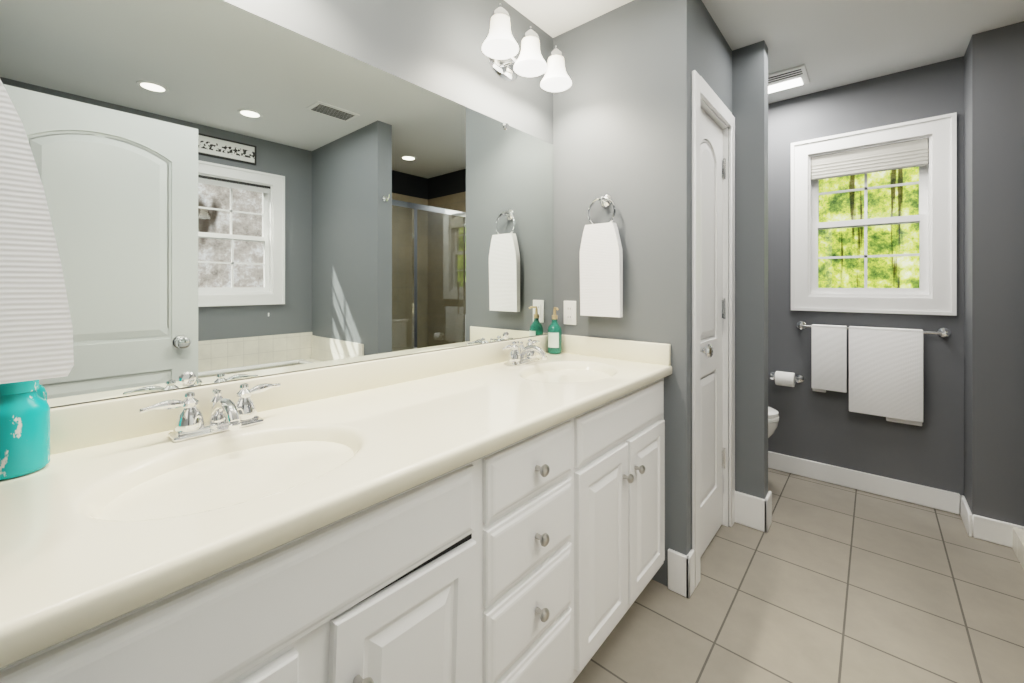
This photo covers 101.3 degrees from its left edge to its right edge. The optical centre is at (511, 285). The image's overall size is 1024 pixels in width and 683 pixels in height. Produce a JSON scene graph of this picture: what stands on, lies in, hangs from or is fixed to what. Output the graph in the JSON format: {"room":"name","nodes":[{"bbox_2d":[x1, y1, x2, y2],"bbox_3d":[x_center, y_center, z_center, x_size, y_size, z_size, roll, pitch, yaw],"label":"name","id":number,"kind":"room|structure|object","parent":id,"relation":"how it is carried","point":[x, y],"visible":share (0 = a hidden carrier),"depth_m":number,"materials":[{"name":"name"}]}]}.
{"room":"bathroom","nodes":[
{"label":"bathroom","id":0,"kind":"room"},
{"bbox_2d":[50,0,552,407],"bbox_3d":[0.059,0.000,1.997,0.120,2.440,3.900,0,0,41],"label":"wall","id":1,"kind":"structure","parent":0,"point":[434,46],"depth_m":1.51,"materials":[{"name":"grey paint"}]},
{"bbox_2d":[0,0,553,406],"bbox_3d":[-0.367,-0.232,1.400,0.014,0.929,1.752,0,0,41],"label":"mirror","id":2,"kind":"object","parent":1,"relation":"attached to","point":[232,192],"visible":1,"depth_m":1.06,"materials":[{"name":"clear glass"}]},
{"bbox_2d":[482,3,571,91],"bbox_3d":[0.043,-0.954,1.719,0.219,0.183,0.498,0,0,41],"label":"sconce","id":3,"kind":"object","parent":1,"relation":"attached to","point":[500,48],"visible":1,"depth_m":1.66,"materials":[{"name":"white glass"}]},
{"bbox_2d":[553,0,694,586],"bbox_3d":[0.477,0.000,1.900,0.640,2.440,0.100,0,0,41],"label":"wall","id":4,"kind":"structure","parent":0,"point":[622,121],"depth_m":1.77,"materials":[{"name":"grey paint"}]},
{"bbox_2d":[564,301,575,324],"bbox_3d":[0.275,0.130,2.002,0.070,0.114,0.010,0,0,41],"label":"electrical outlet","id":5,"kind":"object","parent":4,"relation":"attached to","point":[569,312],"visible":1,"depth_m":2.00,"materials":[{"name":"white plastic"}]},
{"bbox_2d":[580,194,622,316],"bbox_3d":[0.399,-0.137,1.855,0.194,0.543,0.071,0,0,41],"label":"towel ring","id":6,"kind":"object","parent":4,"relation":"attached to","point":[601,273],"visible":0.96,"depth_m":1.82,"materials":[{"name":"white fabric"}]},
{"bbox_2d":[668,549,694,597],"bbox_3d":[0.679,1.140,1.686,0.085,0.160,0.070,0,0,41],"label":"baseboard","id":7,"kind":"structure","parent":4,"relation":"attached to","point":[677,569],"depth_m":1.66,"materials":[{"name":"white wood"}]},
{"bbox_2d":[695,0,731,525],"bbox_3d":[0.910,0.000,1.988,0.100,2.440,0.600,0,0,41],"label":"wall","id":8,"kind":"structure","parent":0,"point":[713,59],"depth_m":1.95,"materials":[{"name":"grey paint"}]},
{"bbox_2d":[700,107,723,557],"bbox_3d":[0.927,0.208,1.944,0.103,2.000,0.494,0,0,41],"label":"closet door","id":9,"kind":"structure","parent":8,"relation":"in","point":[711,335],"depth_m":1.99,"materials":[{"name":"white wood"}]},
{"bbox_2d":[692,70,734,587],"bbox_3d":[0.900,0.176,1.964,0.116,2.088,0.636,0,0,41],"label":"door frame","id":10,"kind":"structure","parent":8,"relation":"attached to","point":[708,101],"depth_m":2.02,"materials":[{"name":"white wood"}]},
{"bbox_2d":[732,40,767,498],"bbox_3d":[0.990,0.000,2.382,0.785,2.440,0.100,0,0,41],"label":"wall","id":11,"kind":"structure","parent":0,"point":[750,88],"depth_m":2.13,"materials":[{"name":"grey paint"}]},
{"bbox_2d":[735,491,767,531],"bbox_3d":[1.200,1.140,2.125,0.160,0.160,0.015,0,0,41],"label":"baseboard","id":12,"kind":"structure","parent":11,"relation":"attached to","point":[750,510],"depth_m":2.11,"materials":[{"name":"white wood"}]},
{"bbox_2d":[765,491,771,532],"bbox_3d":[1.292,1.140,2.121,0.015,0.160,0.130,0,0,41],"label":"baseboard nib end","id":13,"kind":"structure","parent":11,"relation":"attached to","point":[768,497],"depth_m":2.11,"materials":[{"name":"white wood"}]},
{"bbox_2d":[504,0,1023,103],"bbox_3d":[0.903,-1.245,0.740,3.100,0.050,4.700,0,0,41],"label":"ceiling","id":14,"kind":"structure","parent":0,"point":[829,44],"depth_m":1.99,"materials":[{"name":"white paint"}]},
{"bbox_2d":[768,64,809,93],"bbox_3d":[1.570,-1.212,2.515,0.330,0.016,0.260,0,0,41],"label":"recessed light","id":15,"kind":"object","parent":14,"relation":"in","point":[795,76],"visible":0.6,"depth_m":2.45,"materials":[{"name":"white plastic"}]},
{"bbox_2d":[573,468,1023,682],"bbox_3d":[0.903,1.245,0.740,3.100,0.050,4.700,0,0,41],"label":"floor","id":16,"kind":"structure","parent":0,"point":[819,581],"depth_m":1.60,"materials":[{"name":"tile"}]},
{"bbox_2d":[0,354,671,682],"bbox_3d":[-0.144,0.790,1.208,0.600,0.860,1.756,0,0,41],"label":"bathroom vanity","id":17,"kind":"object","parent":16,"relation":"on","point":[493,512],"depth_m":0.77,"materials":[{"name":"white wood"}]},
{"bbox_2d":[0,380,49,479],"bbox_3d":[-0.852,0.239,0.720,0.082,0.158,0.082,0,0,41],"label":"jar","id":18,"kind":"object","parent":17,"relation":"on","point":[24,428],"visible":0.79,"depth_m":0.70,"materials":[{"name":"ceramic"}]},
{"bbox_2d":[138,383,280,442],"bbox_3d":[-0.618,0.273,0.903,0.155,0.094,0.270,0,0,41],"label":"faucet","id":19,"kind":"object","parent":17,"relation":"on","point":[229,421],"depth_m":0.90,"materials":[{"name":"silver metal"}]},
{"bbox_2d":[502,338,547,366],"bbox_3d":[0.078,0.273,1.709,0.155,0.094,0.270,0,0,41],"label":"faucet","id":20,"kind":"object","parent":17,"relation":"on","point":[526,356],"depth_m":1.70,"materials":[{"name":"silver metal"}]},
{"bbox_2d":[548,307,561,353],"bbox_3d":[0.201,0.210,1.977,0.066,0.218,0.067,0,0,41],"label":"soap bottle","id":21,"kind":"object","parent":17,"relation":"on","point":[554,338],"visible":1,"depth_m":1.95,"materials":[{"name":"teal glass"}]},
{"bbox_2d":[768,407,778,437],"bbox_3d":[1.284,0.820,2.722,0.763,0.800,0.490,0,0,41],"label":"toilet","id":22,"kind":"object","parent":16,"relation":"on","point":[773,417],"visible":0.02,"depth_m":2.45,"materials":[{"name":"white ceramic"}]},
{"bbox_2d":[1012,136,1023,568],"bbox_3d":[1.985,0.268,1.486,0.107,1.905,1.173,0,0,41],"label":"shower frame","id":23,"kind":"object","parent":16,"relation":"on","point":[1018,541],"visible":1,"depth_m":1.94,"materials":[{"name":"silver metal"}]},
{"bbox_2d":[768,56,963,494],"bbox_3d":[1.927,0.000,2.722,1.760,2.440,0.120,0,0,41],"label":"wall","id":24,"kind":"structure","parent":0,"point":[828,427],"depth_m":2.50,"materials":[{"name":"grey paint"}]},
{"bbox_2d":[770,371,803,386],"bbox_3d":[1.763,0.600,2.708,0.188,0.090,0.115,0,0,41],"label":"paper holder","id":25,"kind":"object","parent":24,"relation":"attached to","point":[782,378],"visible":1,"depth_m":2.68,"materials":[{"name":"white paper"}]},
{"bbox_2d":[768,451,959,513],"bbox_3d":[1.805,1.165,2.738,1.535,0.110,0.015,0,0,41],"label":"baseboard","id":26,"kind":"structure","parent":24,"relation":"attached to","point":[936,498],"depth_m":2.47,"materials":[{"name":"white wood"}]},
{"bbox_2d":[797,321,950,425],"bbox_3d":[2.074,0.500,2.456,0.692,0.543,0.091,0,0,41],"label":"towel rail","id":27,"kind":"object","parent":24,"relation":"attached to","point":[886,372],"visible":1,"depth_m":2.40,"materials":[{"name":"white fabric"}]},
{"bbox_2d":[791,112,956,315],"bbox_3d":[2.123,-0.380,2.521,0.740,1.080,0.128,0,0,41],"label":"window","id":28,"kind":"structure","parent":24,"relation":"in","point":[927,147],"depth_m":2.45,"materials":[{"name":"white wood"}]},
{"bbox_2d":[964,21,1023,525],"bbox_3d":[2.401,0.000,2.069,0.210,2.440,0.250,0,0,41],"label":"wall","id":29,"kind":"structure","parent":0,"point":[993,249],"depth_m":2.00,"materials":[{"name":"grey paint"}]},
{"bbox_2d":[960,495,972,536],"bbox_3d":[2.305,1.165,2.131,0.015,0.110,0.250,0,0,41],"label":"baseboard","id":30,"kind":"structure","parent":29,"relation":"attached to","point":[966,515],"depth_m":2.09,"materials":[{"name":"white wood"}]},
{"bbox_2d":[973,514,1022,547],"bbox_3d":[2.312,1.165,1.971,0.205,0.110,0.015,0,0,41],"label":"baseboard","id":31,"kind":"structure","parent":29,"relation":"attached to","point":[993,530],"depth_m":1.99,"materials":[{"name":"white wood"}]},
{"bbox_3d":[0.008,0.000,-0.205,2.680,2.440,0.180,0,0,41],"label":"wall","id":32,"kind":"structure","parent":0,"visible":0},
{"bbox_2d":[0,79,73,383],"bbox_3d":[-0.724,-0.159,0.615,0.220,0.568,0.104,0,0,41],"label":"lampshade","id":33,"kind":"object","parent":32,"relation":"attached to","point":[36,334],"visible":1,"depth_m":0.55,"materials":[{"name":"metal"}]},
{"label":"outside","id":34,"kind":"structure","parent":0,"visible":0},
{"bbox_2d":[818,167,918,287],"bbox_3d":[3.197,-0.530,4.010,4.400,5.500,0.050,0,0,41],"label":"foliage","id":35,"kind":"object","parent":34,"point":[903,270],"depth_m":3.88,"materials":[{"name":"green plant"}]}
]}

